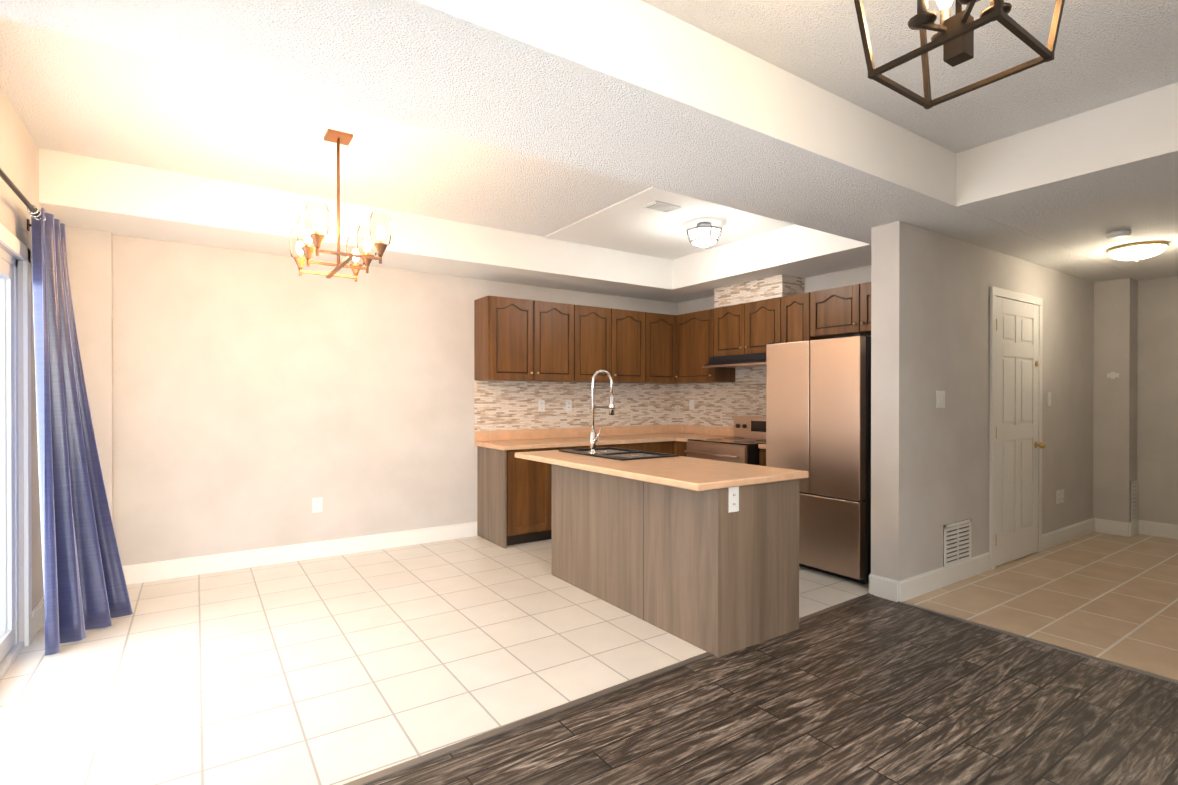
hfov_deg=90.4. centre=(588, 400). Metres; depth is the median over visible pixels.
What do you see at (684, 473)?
island countertop
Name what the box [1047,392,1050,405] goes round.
light switch
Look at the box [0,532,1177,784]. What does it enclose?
floor
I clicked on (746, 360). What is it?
range hood
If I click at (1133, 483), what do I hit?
air vent
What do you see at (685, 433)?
countertop
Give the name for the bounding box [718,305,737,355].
upper cabinet
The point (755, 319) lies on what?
upper cabinet
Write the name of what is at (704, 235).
kitchen ceiling light
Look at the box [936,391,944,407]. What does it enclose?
light switch
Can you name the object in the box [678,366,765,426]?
backsplash
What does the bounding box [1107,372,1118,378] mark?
thermostat
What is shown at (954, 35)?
lantern pendant light
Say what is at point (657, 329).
upper cabinet
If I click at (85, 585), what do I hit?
curtain
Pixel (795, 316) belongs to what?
upper cabinet
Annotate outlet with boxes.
[312,497,321,512]
[538,400,544,411]
[566,400,571,410]
[689,400,693,409]
[728,486,738,512]
[1056,490,1061,503]
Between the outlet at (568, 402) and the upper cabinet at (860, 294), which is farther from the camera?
the outlet at (568, 402)
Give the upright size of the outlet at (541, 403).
0.120 m
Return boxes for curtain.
[0,168,132,655]
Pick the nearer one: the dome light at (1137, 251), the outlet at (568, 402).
the dome light at (1137, 251)
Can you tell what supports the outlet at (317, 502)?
attached to the wall
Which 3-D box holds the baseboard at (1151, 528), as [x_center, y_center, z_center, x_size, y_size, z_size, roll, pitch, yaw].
[6.884,1.246,3.491,0.016,0.137,5.420,0,0,-34]
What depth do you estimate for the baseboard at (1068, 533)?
5.44 m
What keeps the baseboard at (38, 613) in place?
attached to the wall
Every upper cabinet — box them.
[474,295,541,380]
[542,301,581,381]
[582,305,617,381]
[602,309,645,382]
[642,312,673,383]
[674,308,734,383]
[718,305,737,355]
[738,298,773,354]
[774,291,830,342]
[818,285,853,337]
[850,282,870,335]
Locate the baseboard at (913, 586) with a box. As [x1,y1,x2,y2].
[892,552,990,601]
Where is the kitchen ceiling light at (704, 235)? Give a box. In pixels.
[687,222,721,247]
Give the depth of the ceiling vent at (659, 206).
4.43 m
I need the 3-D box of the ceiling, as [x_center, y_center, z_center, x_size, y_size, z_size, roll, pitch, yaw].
[2.417,-1.382,2.587,8.730,0.440,9.280,0,0,-34]
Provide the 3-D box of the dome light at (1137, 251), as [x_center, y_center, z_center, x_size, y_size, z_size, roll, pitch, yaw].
[4.169,-1.112,4.453,0.350,0.114,0.350,0,0,-34]
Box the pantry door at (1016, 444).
[989,286,1045,569]
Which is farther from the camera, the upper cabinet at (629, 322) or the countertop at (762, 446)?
the upper cabinet at (629, 322)
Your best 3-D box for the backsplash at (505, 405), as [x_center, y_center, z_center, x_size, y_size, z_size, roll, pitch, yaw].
[-0.010,0.048,6.363,2.628,0.488,0.011,0,0,-34]
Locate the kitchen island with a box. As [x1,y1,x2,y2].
[552,466,802,656]
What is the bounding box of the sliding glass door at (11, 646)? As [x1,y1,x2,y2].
[0,223,31,680]
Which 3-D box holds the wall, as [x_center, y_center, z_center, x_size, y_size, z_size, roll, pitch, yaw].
[2.417,-0.142,2.592,8.730,2.920,9.280,0,0,-34]
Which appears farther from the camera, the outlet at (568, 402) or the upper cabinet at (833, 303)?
the outlet at (568, 402)
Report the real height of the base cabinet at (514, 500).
0.870 m
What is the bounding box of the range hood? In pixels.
[702,352,765,367]
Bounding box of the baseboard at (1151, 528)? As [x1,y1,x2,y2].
[1132,520,1177,538]
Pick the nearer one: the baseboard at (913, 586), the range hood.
the baseboard at (913, 586)
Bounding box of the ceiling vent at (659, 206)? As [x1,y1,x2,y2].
[642,200,680,212]
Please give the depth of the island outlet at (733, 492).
3.05 m
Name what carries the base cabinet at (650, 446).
on the floor
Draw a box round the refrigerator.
[766,334,870,583]
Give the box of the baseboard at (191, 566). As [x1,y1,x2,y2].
[122,521,476,584]
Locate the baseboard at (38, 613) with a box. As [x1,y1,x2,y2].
[32,596,44,638]
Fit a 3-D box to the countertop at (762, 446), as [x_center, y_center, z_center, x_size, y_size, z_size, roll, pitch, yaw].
[1.890,0.367,5.343,0.612,0.139,0.352,0,0,-34]
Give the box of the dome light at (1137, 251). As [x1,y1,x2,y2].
[1106,241,1168,261]
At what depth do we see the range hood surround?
5.67 m
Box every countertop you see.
[475,424,682,449]
[515,450,808,493]
[675,425,733,441]
[758,444,765,448]
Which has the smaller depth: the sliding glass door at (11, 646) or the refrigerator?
the sliding glass door at (11, 646)
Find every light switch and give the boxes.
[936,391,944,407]
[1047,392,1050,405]
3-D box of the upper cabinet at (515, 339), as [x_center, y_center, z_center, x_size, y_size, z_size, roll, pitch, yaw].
[-0.789,-0.579,5.637,0.528,0.770,0.341,0,0,-34]
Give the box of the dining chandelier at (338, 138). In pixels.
[290,129,390,281]
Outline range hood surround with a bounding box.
[714,274,803,307]
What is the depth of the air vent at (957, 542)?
4.23 m
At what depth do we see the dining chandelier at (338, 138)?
3.26 m
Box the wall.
[0,87,1177,641]
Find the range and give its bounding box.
[684,416,765,464]
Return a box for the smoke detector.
[1106,229,1130,239]
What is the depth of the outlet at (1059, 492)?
5.31 m
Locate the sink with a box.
[563,446,678,461]
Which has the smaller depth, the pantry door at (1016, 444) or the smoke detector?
the smoke detector
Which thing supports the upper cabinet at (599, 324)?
attached to the wall
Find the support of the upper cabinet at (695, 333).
attached to the wall
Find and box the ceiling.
[0,0,1177,302]
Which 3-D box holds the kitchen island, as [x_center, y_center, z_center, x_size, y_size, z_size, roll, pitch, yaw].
[0.465,0.878,3.876,0.661,0.870,1.698,0,0,-34]
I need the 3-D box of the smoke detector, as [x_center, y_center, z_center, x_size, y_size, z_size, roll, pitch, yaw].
[3.674,-1.147,4.060,0.130,0.040,0.130,0,0,-34]
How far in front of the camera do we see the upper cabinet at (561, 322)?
5.79 m
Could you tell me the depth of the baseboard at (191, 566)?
4.73 m
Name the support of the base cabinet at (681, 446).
on the floor
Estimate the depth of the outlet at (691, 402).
6.88 m
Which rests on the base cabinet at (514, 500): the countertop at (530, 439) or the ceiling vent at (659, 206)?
the countertop at (530, 439)
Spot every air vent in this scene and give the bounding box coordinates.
[943,519,971,567]
[1131,480,1136,522]
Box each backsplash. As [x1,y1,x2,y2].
[474,380,677,430]
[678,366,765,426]
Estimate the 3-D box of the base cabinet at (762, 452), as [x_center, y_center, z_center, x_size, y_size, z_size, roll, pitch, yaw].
[1.891,0.872,5.354,0.598,0.870,0.345,0,0,-34]
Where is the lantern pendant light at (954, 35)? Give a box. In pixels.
[854,0,1064,109]
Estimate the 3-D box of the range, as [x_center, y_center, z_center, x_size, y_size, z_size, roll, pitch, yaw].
[1.474,0.738,5.751,0.821,1.135,0.764,0,0,-34]
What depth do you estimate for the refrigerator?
4.32 m
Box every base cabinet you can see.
[477,445,600,548]
[601,442,656,451]
[677,441,686,456]
[759,449,765,465]
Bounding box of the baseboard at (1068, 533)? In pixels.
[1042,518,1099,550]

